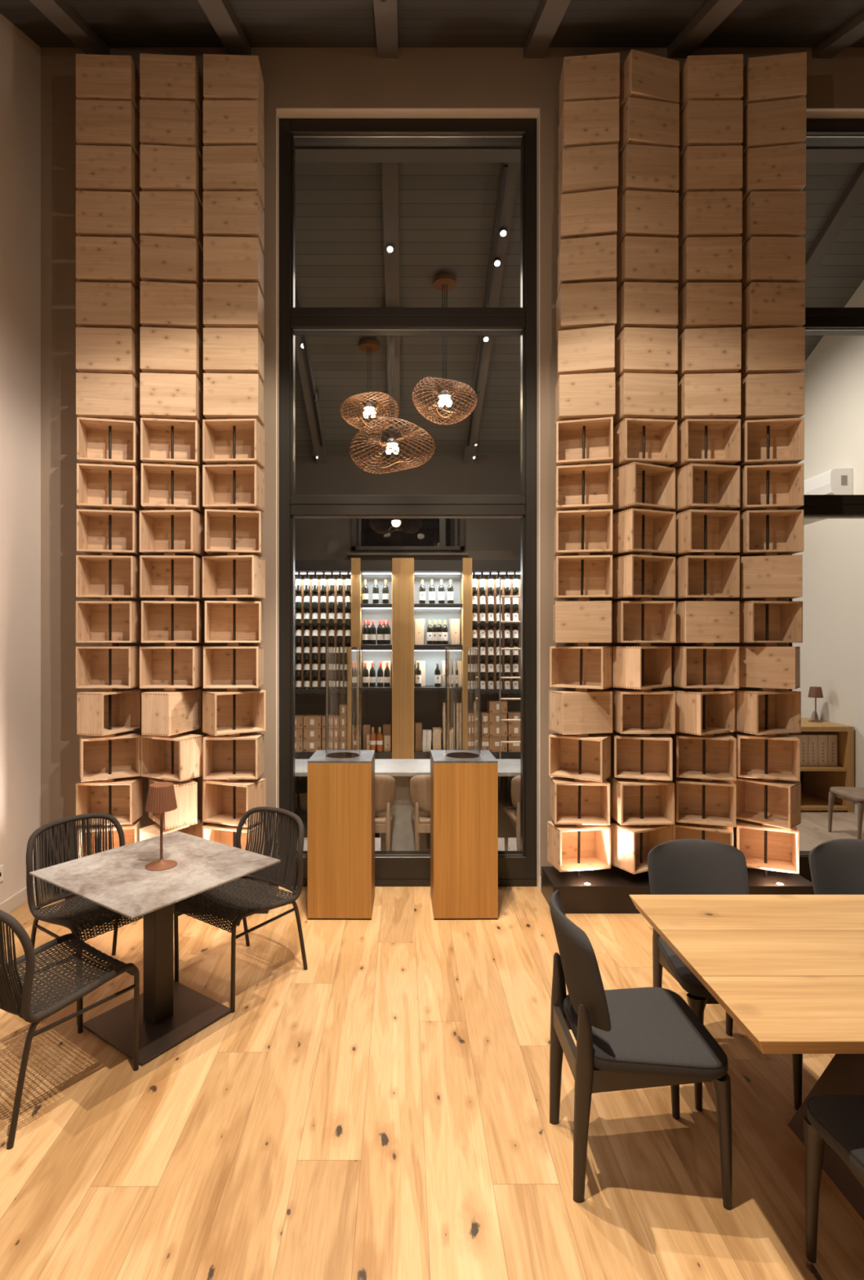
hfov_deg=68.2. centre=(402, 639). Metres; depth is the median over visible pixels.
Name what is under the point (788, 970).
dining table
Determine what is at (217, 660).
wooden crate
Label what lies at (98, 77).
wooden crate
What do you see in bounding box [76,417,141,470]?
wooden crate
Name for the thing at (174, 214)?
wooden crate
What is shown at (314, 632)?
wine bottle
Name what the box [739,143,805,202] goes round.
wooden crate
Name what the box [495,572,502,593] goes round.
wine bottle
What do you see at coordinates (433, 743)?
wooden box
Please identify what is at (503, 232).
spotlight
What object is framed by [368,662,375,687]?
wine bottle
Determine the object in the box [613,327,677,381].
wooden crate
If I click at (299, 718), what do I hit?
carton
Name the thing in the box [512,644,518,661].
wine bottle
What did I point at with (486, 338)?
spotlight
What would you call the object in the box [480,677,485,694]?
wine bottle
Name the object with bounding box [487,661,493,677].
wine bottle
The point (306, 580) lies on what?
wine bottle
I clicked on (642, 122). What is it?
wooden crate
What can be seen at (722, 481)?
wooden crate
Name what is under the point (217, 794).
wooden crate
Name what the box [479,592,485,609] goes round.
wine bottle
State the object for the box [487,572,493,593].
wine bottle
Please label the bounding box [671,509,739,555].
wooden crate
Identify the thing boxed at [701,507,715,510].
block
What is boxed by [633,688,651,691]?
block
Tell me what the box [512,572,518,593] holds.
wine bottle
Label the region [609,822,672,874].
wooden crate
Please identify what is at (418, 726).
carton
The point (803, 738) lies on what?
box
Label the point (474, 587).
wine bottle
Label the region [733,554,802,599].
wooden crate
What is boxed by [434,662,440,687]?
wine bottle
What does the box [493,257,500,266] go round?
spotlight
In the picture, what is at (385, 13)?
ceiling beam
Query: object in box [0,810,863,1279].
floor
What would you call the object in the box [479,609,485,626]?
wine bottle
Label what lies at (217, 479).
wooden crate
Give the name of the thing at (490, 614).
wine bottle
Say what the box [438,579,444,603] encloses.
wine bottle
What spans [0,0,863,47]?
ceiling
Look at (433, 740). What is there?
wooden box
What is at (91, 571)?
wooden crate
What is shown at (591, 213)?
wooden crate
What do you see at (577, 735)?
block
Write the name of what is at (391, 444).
pendant lamp
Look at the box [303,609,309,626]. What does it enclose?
wine bottle
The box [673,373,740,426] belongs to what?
wooden crate
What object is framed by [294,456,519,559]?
wall
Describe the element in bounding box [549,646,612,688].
wooden crate
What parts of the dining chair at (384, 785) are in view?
seat frame, seat, backrest, leg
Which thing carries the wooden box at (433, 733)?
on the wooden box at (433, 736)
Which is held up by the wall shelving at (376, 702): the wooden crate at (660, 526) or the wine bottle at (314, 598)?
the wine bottle at (314, 598)
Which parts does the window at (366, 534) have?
sill, glass pane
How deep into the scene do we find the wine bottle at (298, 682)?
8.45 m
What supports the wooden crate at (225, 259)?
attached to the rod at (233, 427)
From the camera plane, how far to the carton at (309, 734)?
8.42 m
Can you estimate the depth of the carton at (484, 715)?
8.42 m
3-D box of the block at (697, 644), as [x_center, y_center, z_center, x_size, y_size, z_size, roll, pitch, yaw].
[2.008,0.030,4.232,0.072,0.023,0.100,0,0,-1]
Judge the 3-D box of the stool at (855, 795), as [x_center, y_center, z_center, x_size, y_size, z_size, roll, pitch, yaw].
[4.138,1.373,5.620,0.510,0.753,0.447,0,0,0]
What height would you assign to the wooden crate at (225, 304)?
0.270 m
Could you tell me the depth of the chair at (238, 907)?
3.37 m
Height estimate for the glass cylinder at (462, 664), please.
0.750 m
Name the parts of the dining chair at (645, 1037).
leg, backrest, leg, seat frame, seat, leg, leg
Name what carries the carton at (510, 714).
on the carton at (513, 731)
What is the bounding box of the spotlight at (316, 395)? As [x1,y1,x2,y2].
[312,389,318,400]
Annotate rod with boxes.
[108,426,111,849]
[170,426,173,831]
[232,426,235,847]
[577,426,585,877]
[640,426,644,877]
[702,426,707,839]
[764,426,769,877]
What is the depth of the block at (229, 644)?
4.18 m
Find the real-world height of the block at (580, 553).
0.023 m
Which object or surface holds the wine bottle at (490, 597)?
on the wall shelving at (376, 702)
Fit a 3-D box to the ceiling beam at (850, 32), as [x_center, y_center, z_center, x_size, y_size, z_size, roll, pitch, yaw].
[2.930,-2.793,1.474,0.140,2.752,5.949,0,0,0]
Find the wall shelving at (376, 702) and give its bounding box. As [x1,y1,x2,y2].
[294,560,519,759]
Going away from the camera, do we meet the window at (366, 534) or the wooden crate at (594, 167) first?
the wooden crate at (594, 167)
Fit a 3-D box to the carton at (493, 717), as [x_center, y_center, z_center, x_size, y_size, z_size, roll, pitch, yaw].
[1.265,1.050,8.549,0.234,0.154,0.262,0,0,1]
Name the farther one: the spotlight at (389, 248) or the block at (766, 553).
the spotlight at (389, 248)
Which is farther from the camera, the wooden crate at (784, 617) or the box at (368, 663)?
the box at (368, 663)
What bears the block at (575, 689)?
on the wooden crate at (571, 712)
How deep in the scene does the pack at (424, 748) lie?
8.44 m
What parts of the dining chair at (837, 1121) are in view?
leg, seat, seat frame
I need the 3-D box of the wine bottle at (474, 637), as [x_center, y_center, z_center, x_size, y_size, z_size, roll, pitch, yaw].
[0.955,-0.097,8.479,0.075,0.300,0.135,0,0,0]
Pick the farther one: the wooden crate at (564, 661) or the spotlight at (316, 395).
the spotlight at (316, 395)
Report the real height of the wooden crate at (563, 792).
0.270 m
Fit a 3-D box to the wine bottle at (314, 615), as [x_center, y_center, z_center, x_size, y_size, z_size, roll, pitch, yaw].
[-1.167,-0.322,8.479,0.075,0.300,0.135,0,0,0]
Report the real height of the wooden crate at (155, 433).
0.270 m
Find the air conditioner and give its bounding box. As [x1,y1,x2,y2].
[804,467,853,494]
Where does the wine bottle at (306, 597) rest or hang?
on the wall shelving at (376, 702)
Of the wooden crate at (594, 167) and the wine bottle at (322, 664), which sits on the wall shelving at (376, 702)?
the wine bottle at (322, 664)
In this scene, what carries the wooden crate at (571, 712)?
on the block at (577, 735)
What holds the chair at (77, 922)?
on the floor
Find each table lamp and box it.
[144,782,177,871]
[808,686,823,722]
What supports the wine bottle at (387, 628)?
on the wall shelving at (376, 702)
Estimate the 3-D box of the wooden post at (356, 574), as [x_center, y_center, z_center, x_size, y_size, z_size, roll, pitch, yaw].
[-0.617,0.335,8.559,0.123,2.830,0.379,0,0,0]
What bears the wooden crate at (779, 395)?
attached to the rod at (767, 427)
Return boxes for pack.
[422,729,426,735]
[422,734,426,741]
[422,740,426,746]
[422,746,426,751]
[426,729,431,735]
[426,735,431,741]
[426,741,431,746]
[426,746,431,751]
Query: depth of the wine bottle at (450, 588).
8.47 m
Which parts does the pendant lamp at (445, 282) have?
bulb, bulb, lamp shade, cord, bulb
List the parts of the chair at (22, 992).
rail, leg, woven seat, seat and rim, leg, leg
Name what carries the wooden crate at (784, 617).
on the block at (759, 644)
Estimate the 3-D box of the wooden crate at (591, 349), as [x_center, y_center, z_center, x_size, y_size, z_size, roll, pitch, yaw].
[1.212,-1.890,4.232,0.355,0.270,0.205,0,0,12]
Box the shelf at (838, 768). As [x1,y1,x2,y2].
[800,765,846,771]
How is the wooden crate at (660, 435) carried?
on the block
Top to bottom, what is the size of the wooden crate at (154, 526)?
0.270 m
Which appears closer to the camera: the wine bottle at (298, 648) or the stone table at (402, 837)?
the stone table at (402, 837)
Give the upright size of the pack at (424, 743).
0.070 m
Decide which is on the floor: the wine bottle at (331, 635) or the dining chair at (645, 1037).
the dining chair at (645, 1037)
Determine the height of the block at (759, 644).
0.023 m
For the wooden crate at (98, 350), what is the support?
attached to the rod at (109, 427)
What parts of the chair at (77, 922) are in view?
leg, rail, seat and rim, leg, woven seat, leg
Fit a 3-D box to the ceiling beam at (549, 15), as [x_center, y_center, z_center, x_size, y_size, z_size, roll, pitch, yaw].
[0.915,-2.793,1.474,0.140,2.752,5.949,0,0,0]
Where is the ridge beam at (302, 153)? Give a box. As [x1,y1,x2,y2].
[294,146,863,162]
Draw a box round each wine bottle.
[295,572,301,593]
[295,592,301,609]
[295,609,301,626]
[295,626,301,644]
[295,644,301,661]
[295,660,301,677]
[295,677,301,694]
[303,572,309,593]
[303,592,309,609]
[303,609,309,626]
[303,626,309,644]
[303,644,309,661]
[303,660,309,677]
[303,677,309,694]
[311,572,317,593]
[311,592,317,609]
[311,609,317,626]
[311,626,317,644]
[311,644,317,661]
[311,660,317,677]
[311,677,317,694]
[320,572,325,593]
[320,592,326,609]
[320,609,325,626]
[320,626,325,644]
[320,644,326,661]
[320,660,324,677]
[320,677,324,694]
[328,572,334,593]
[328,592,334,609]
[328,609,334,626]
[328,626,334,644]
[336,572,342,593]
[336,592,342,609]
[336,609,342,626]
[336,626,342,644]
[345,572,351,593]
[345,592,351,609]
[345,609,351,626]
[345,626,351,644]
[361,619,368,644]
[362,579,368,603]
[362,662,368,687]
[366,620,370,644]
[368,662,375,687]
[369,619,375,644]
[369,727,375,751]
[372,579,378,603]
[376,727,382,751]
[377,619,382,644]
[377,662,382,687]
[382,579,388,603]
[382,620,385,644]
[383,662,390,687]
[384,619,390,644]
[414,662,421,687]
[418,579,425,603]
[426,620,431,644]
[428,579,435,603]
[431,619,437,644]
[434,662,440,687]
[437,619,443,644]
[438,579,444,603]
[442,620,448,644]
[447,579,453,603]
[471,572,477,593]
[471,592,477,609]
[471,609,477,626]
[471,626,477,644]
[479,572,485,593]
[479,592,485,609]
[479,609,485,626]
[479,626,485,644]
[479,644,485,661]
[480,661,485,677]
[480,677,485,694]
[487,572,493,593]
[487,592,493,609]
[487,609,493,626]
[487,626,493,644]
[487,644,493,661]
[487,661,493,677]
[487,677,493,694]
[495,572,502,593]
[495,592,502,609]
[495,609,502,626]
[495,626,502,644]
[495,644,502,661]
[495,660,502,677]
[495,677,502,694]
[503,572,510,593]
[503,609,510,626]
[503,626,510,644]
[503,644,510,661]
[503,660,510,676]
[503,678,510,694]
[504,592,510,609]
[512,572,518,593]
[512,592,518,609]
[512,609,518,626]
[512,626,518,644]
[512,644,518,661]
[512,660,518,676]
[512,678,518,694]
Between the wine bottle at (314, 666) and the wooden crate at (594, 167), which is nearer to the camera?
the wooden crate at (594, 167)
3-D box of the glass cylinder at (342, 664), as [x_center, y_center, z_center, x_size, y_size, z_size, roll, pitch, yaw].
[-0.391,0.421,4.175,0.231,0.750,0.231,0,0,0]
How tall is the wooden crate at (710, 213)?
0.270 m
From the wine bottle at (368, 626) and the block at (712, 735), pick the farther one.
the wine bottle at (368, 626)
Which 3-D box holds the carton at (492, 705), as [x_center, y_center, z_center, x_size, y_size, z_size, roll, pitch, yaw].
[1.265,0.893,8.549,0.234,0.154,0.262,0,0,-1]
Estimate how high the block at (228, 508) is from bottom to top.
0.023 m
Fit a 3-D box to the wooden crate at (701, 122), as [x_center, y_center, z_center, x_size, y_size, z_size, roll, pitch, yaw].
[2.031,-3.367,4.232,0.355,0.270,0.205,0,0,0]
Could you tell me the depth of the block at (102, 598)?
4.18 m
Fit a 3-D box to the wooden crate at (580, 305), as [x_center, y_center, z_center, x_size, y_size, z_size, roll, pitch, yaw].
[1.216,-2.185,4.232,0.355,0.270,0.205,0,0,5]
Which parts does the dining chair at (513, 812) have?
leg, seat, seat frame, backrest, leg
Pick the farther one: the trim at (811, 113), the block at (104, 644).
the trim at (811, 113)
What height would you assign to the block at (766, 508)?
0.023 m
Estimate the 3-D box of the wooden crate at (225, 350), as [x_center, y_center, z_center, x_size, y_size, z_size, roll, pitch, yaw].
[-1.119,-1.890,4.232,0.355,0.270,0.205,0,0,-1]
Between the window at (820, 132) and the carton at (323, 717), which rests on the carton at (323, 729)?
the carton at (323, 717)
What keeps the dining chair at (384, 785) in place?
on the floor
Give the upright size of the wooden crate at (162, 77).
0.270 m
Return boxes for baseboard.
[0,879,40,913]
[42,876,541,891]
[853,803,857,813]
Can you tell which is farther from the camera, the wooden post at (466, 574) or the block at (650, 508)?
the wooden post at (466, 574)
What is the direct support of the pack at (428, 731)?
on the pack at (428, 737)
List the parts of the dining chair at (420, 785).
leg, backrest, seat, seat frame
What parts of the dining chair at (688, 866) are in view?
leg, seat, seat frame, leg, backrest, leg, leg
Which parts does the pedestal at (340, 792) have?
plate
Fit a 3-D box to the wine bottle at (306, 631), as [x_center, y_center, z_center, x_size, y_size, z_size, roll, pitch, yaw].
[-1.277,-0.097,8.479,0.075,0.300,0.135,0,0,0]
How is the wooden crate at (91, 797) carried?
on the block
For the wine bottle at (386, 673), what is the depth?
8.43 m
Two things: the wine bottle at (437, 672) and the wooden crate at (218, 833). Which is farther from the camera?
the wine bottle at (437, 672)
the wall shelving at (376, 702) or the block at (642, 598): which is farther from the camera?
the wall shelving at (376, 702)
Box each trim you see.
[275,107,539,890]
[787,107,863,734]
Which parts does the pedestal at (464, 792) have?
plate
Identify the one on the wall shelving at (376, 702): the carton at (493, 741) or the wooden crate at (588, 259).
the carton at (493, 741)
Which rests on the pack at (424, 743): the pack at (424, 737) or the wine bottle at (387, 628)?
the pack at (424, 737)
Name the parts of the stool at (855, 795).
leg, seat frame, seat, leg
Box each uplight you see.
[583,882,591,885]
[775,882,784,885]
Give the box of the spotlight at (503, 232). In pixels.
[499,227,506,236]
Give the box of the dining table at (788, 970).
[628,894,863,1220]
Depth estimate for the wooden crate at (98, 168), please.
4.13 m
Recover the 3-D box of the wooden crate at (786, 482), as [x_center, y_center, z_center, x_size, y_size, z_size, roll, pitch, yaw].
[2.427,-1.003,4.232,0.355,0.270,0.205,0,0,9]
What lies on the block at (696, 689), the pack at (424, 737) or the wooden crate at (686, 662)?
the wooden crate at (686, 662)
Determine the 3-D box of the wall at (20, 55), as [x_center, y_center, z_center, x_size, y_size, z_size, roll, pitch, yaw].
[-2.605,-1.350,1.425,0.150,6.200,6.050,0,0,0]
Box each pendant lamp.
[339,339,399,433]
[348,335,435,474]
[411,273,477,425]
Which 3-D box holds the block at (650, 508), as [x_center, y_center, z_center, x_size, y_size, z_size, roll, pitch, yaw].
[1.601,-0.856,4.232,0.072,0.023,0.100,0,0,-7]
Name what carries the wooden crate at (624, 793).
on the block
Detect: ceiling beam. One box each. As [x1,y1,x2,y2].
[29,0,110,54]
[197,0,250,55]
[294,263,326,463]
[373,0,397,57]
[381,162,399,463]
[463,162,519,463]
[523,0,570,57]
[666,0,742,57]
[801,162,863,288]
[811,8,863,57]
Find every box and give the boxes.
[363,661,373,686]
[366,734,369,750]
[382,661,390,686]
[384,735,390,751]
[414,618,425,644]
[416,661,425,686]
[431,727,441,732]
[431,730,440,735]
[431,733,440,738]
[431,737,440,742]
[431,740,440,745]
[431,743,440,748]
[441,660,444,686]
[448,618,459,644]
[791,733,807,766]
[800,731,817,766]
[803,731,826,766]
[813,731,836,766]
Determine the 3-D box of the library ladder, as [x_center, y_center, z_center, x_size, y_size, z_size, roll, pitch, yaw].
[1.440,0.475,8.100,0.420,2.550,0.060,0,0,0]
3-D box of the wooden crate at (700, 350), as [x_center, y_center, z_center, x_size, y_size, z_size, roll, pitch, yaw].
[2.021,-1.890,4.232,0.355,0.270,0.205,0,0,4]
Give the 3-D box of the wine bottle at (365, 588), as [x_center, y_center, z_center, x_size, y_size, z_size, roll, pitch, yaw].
[-0.498,-0.643,8.500,0.081,0.325,0.082,0,0,0]
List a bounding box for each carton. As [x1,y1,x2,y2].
[294,714,305,728]
[294,727,303,740]
[294,738,303,751]
[302,739,321,751]
[303,714,323,728]
[303,727,322,740]
[321,715,324,728]
[321,728,324,740]
[321,740,324,750]
[362,724,370,750]
[382,724,391,751]
[414,722,422,751]
[480,711,488,724]
[480,724,488,737]
[480,736,488,750]
[486,699,506,713]
[487,711,506,724]
[488,724,506,737]
[488,737,506,751]
[506,711,519,724]
[506,724,519,737]
[506,735,519,751]
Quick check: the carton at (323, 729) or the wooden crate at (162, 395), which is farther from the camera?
the carton at (323, 729)
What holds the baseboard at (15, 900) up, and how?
attached to the wall at (20, 55)
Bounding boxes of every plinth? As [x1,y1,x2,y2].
[64,866,278,913]
[541,866,814,913]
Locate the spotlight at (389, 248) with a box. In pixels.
[386,244,393,253]
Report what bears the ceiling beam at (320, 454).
attached to the ceiling at (446, 211)
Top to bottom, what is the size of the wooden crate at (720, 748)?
0.270 m
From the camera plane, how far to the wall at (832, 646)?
6.75 m
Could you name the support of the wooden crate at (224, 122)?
attached to the rod at (233, 427)
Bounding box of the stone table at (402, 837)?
[294,759,519,850]
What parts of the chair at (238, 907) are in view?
leg, leg, woven seat, leg, seat and rim, rail, leg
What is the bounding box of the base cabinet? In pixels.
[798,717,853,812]
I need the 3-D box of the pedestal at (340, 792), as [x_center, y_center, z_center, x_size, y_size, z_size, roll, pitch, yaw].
[-0.393,1.252,4.175,0.400,0.996,0.400,0,0,1]
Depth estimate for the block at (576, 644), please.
4.18 m
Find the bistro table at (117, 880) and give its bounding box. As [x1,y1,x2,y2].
[29,831,280,1065]
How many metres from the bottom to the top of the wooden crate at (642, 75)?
0.270 m
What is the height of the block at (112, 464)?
0.023 m
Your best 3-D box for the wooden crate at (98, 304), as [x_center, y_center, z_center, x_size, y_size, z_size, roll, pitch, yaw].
[-1.944,-2.185,4.232,0.355,0.270,0.205,0,0,-2]
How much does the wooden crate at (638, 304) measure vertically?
0.270 m
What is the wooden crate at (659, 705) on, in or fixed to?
on the block at (639, 735)
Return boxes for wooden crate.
[75,53,141,119]
[75,99,141,163]
[75,145,142,206]
[75,191,140,250]
[75,235,142,294]
[75,281,142,338]
[75,327,142,382]
[75,373,142,426]
[75,509,141,555]
[75,555,142,599]
[75,600,141,642]
[75,646,139,688]
[75,776,142,825]
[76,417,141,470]
[76,462,141,513]
[76,688,141,736]
[77,817,140,857]
[79,731,140,782]
[138,509,204,555]
[139,53,203,122]
[139,99,203,165]
[139,144,203,208]
[139,191,204,252]
[139,235,203,296]
[139,280,203,339]
[139,326,203,382]
[139,373,203,426]
[139,555,203,599]
[139,646,203,688]
[139,818,204,840]
[140,417,202,470]
[140,462,201,513]
[140,733,203,781]
[141,600,201,642]
[141,688,200,736]
[148,777,196,829]
[202,100,264,164]
[202,145,264,208]
[202,191,264,252]
[202,418,264,468]
[202,464,264,511]
[202,555,265,599]
[202,688,265,735]
[202,733,264,779]
[202,777,265,826]
[202,822,264,854]
[203,53,263,122]
[203,235,263,295]
[203,282,263,338]
[203,327,263,382]
[203,373,263,426]
[203,646,263,688]
[204,509,262,556]
[204,600,262,642]
[546,821,610,871]
[548,688,612,734]
[548,732,610,782]
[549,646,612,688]
[549,776,609,825]
[552,600,611,642]
[553,555,612,599]
[554,509,612,556]
[555,280,616,339]
[555,372,615,426]
[555,417,613,466]
[555,462,613,513]
[556,325,614,381]
[557,234,616,293]
[558,98,618,166]
[558,143,617,208]
[558,188,617,248]
[559,53,619,120]
[609,776,674,825]
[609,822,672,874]
[610,554,675,599]
[610,689,675,733]
[611,508,675,555]
[611,600,675,642]
[612,417,676,468]
[612,462,675,511]
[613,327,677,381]
[613,373,677,425]
[613,646,671,688]
[613,732,672,781]
[614,281,677,338]
[615,235,678,293]
[616,190,678,248]
[617,97,679,158]
[617,144,679,204]
[618,48,679,112]
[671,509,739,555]
[671,555,739,599]
[671,646,738,688]
[672,418,740,469]
[672,463,739,511]
[672,819,733,846]
[673,327,741,382]
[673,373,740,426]
[673,689,734,735]
[673,732,736,781]
[673,774,735,826]
[674,282,741,337]
[675,191,742,248]
[675,236,742,293]
[675,600,739,642]
[676,145,742,205]
[677,100,742,160]
[678,53,742,116]
[733,417,804,469]
[733,463,804,512]
[733,509,803,555]
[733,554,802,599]
[733,776,800,829]
[733,818,799,873]
[734,688,800,734]
[734,732,799,781]
[735,373,804,424]
[736,327,804,380]
[737,236,805,291]
[737,282,804,335]
[738,191,805,246]
[738,646,799,688]
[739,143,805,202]
[739,600,802,642]
[740,52,806,113]
[740,97,806,157]
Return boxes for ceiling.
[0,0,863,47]
[294,162,863,456]
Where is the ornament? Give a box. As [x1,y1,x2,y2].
[810,710,818,719]
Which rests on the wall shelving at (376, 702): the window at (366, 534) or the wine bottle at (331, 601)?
the wine bottle at (331, 601)
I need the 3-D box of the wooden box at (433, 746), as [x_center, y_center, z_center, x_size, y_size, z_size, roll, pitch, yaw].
[0.457,1.420,8.540,0.110,0.042,0.200,0,0,0]
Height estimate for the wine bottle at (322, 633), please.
0.300 m
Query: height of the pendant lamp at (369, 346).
0.926 m
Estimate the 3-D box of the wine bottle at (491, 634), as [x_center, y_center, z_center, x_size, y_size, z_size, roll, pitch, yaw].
[1.174,-0.097,8.479,0.075,0.300,0.135,0,0,0]
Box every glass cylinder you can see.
[324,646,360,758]
[444,646,479,758]
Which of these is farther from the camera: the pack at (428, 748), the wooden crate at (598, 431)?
the pack at (428, 748)
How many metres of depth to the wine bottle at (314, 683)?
8.45 m
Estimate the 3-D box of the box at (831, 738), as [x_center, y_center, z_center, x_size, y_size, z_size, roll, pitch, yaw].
[4.444,1.143,6.709,0.098,0.322,0.261,0,0,0]
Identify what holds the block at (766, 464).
on the wooden crate at (786, 482)
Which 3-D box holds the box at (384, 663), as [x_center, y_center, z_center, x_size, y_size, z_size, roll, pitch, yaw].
[-0.218,0.454,8.619,0.112,0.340,0.082,0,0,0]
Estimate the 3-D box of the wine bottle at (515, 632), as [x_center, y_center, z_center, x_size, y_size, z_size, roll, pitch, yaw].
[1.502,-0.097,8.479,0.075,0.300,0.135,0,0,0]
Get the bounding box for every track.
[294,280,322,446]
[466,164,507,446]
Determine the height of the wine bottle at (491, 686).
0.300 m
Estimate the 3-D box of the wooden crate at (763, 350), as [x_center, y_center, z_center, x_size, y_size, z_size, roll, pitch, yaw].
[2.433,-1.890,4.232,0.355,0.270,0.205,0,0,4]
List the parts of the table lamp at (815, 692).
lamp shade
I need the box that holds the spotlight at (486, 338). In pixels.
[483,336,488,342]
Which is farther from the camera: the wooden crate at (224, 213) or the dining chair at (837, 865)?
the wooden crate at (224, 213)
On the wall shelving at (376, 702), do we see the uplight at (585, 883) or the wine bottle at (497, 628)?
the wine bottle at (497, 628)
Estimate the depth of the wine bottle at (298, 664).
8.45 m
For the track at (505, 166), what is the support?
attached to the ceiling beam at (513, 167)
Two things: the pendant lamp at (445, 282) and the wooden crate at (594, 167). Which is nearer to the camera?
the wooden crate at (594, 167)
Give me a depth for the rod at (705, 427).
4.22 m
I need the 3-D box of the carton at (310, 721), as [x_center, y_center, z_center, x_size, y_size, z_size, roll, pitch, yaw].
[-1.197,1.093,8.549,0.230,0.154,0.262,0,0,0]
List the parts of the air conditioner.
display panel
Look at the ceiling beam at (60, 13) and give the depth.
4.04 m
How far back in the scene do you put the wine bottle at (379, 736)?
8.43 m
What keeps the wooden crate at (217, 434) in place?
attached to the rod at (233, 427)
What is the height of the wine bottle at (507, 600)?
0.300 m
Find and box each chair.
[0,909,139,1149]
[25,813,142,1025]
[173,806,307,1013]
[374,774,395,850]
[409,774,430,850]
[502,775,519,850]
[549,889,732,1209]
[647,838,802,1111]
[803,1095,863,1262]
[808,838,863,894]
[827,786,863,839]
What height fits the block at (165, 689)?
0.023 m
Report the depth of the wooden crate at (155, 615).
4.31 m
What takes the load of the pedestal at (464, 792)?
on the floor
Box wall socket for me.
[0,864,3,882]
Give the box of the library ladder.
[498,577,519,759]
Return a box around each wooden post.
[351,557,361,750]
[391,557,413,759]
[460,557,471,646]
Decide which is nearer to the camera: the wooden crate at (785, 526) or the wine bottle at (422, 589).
the wooden crate at (785, 526)
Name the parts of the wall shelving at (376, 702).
shelf, shelf, rack panel, panel, shelf, shelf, shelf, shelf, panel, panel, shelf, shelf, panel, panel, shelf, shelf, rack panel, panel, shelf, shelf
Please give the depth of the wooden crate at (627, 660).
4.19 m
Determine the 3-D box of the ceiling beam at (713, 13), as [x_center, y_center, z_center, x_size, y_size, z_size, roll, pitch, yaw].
[1.920,-2.793,1.474,0.140,2.752,5.949,0,0,0]
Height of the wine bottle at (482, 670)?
0.300 m
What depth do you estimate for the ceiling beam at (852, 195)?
5.76 m
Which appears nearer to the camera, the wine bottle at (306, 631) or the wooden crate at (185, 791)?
the wooden crate at (185, 791)
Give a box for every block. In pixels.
[101,462,115,465]
[101,507,115,510]
[101,552,118,555]
[101,597,118,600]
[101,642,118,646]
[101,688,118,691]
[102,778,115,781]
[103,733,115,736]
[164,462,177,465]
[164,507,177,510]
[164,552,180,555]
[164,597,180,601]
[164,642,179,646]
[164,688,180,691]
[226,507,239,510]
[226,552,240,555]
[226,597,241,601]
[226,642,240,646]
[226,688,241,691]
[227,733,239,736]
[573,642,588,646]
[573,733,587,736]
[573,778,586,781]
[574,597,589,600]
[574,688,586,691]
[575,552,590,555]
[577,507,590,510]
[578,462,591,465]
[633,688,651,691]
[634,597,651,600]
[634,642,650,646]
[634,733,650,736]
[635,552,652,555]
[635,778,649,781]
[639,507,652,510]
[695,642,713,646]
[695,688,713,691]
[696,552,714,555]
[696,597,714,600]
[697,778,711,781]
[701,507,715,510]
[701,733,713,736]
[757,552,777,555]
[757,642,776,646]
[758,597,776,600]
[758,688,775,691]
[760,733,776,736]
[760,778,775,781]
[761,507,777,510]
[763,462,777,465]
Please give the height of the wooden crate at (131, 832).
0.270 m
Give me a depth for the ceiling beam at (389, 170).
6.10 m
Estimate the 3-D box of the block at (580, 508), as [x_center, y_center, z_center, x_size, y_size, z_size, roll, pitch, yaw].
[1.201,-0.856,4.232,0.072,0.023,0.100,0,0,4]
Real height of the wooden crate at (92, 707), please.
0.270 m
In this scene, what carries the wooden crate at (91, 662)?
on the block at (102, 689)
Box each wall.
[0,13,40,903]
[40,47,863,876]
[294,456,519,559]
[791,280,863,786]
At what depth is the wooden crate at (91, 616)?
4.31 m
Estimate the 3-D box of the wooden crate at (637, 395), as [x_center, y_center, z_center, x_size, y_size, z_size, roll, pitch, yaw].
[1.605,-1.594,4.232,0.355,0.270,0.205,0,0,-3]
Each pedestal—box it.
[306,750,374,919]
[430,750,497,919]
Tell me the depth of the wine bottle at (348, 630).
8.45 m
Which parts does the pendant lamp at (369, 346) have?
bulb, cord, lamp shade, bulb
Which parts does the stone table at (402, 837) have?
skirt panel, skirt panel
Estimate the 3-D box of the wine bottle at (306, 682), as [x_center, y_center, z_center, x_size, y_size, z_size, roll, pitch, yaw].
[-1.277,0.580,8.479,0.075,0.300,0.135,0,0,0]
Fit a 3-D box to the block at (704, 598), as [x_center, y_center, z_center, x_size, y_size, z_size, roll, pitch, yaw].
[2.010,-0.265,4.232,0.072,0.023,0.100,0,0,-1]
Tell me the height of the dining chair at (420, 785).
0.753 m
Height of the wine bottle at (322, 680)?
0.300 m
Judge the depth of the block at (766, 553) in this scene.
4.18 m
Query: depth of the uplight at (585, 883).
4.09 m
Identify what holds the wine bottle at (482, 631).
on the wall shelving at (376, 702)
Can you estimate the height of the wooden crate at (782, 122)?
0.270 m
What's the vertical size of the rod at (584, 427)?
5.384 m
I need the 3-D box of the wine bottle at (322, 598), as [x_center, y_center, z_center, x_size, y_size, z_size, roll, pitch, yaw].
[-1.057,-0.548,8.479,0.075,0.300,0.135,0,0,0]
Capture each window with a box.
[279,118,536,886]
[346,518,468,555]
[788,119,863,882]
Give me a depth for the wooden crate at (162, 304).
4.13 m
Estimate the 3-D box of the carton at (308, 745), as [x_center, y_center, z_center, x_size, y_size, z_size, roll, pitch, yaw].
[-1.197,1.407,8.549,0.230,0.154,0.262,0,0,1]
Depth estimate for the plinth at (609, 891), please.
4.07 m
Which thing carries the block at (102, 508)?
on the wooden crate at (91, 525)
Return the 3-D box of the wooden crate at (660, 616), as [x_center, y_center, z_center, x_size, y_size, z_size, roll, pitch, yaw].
[1.595,-0.117,4.232,0.355,0.270,0.205,0,0,0]

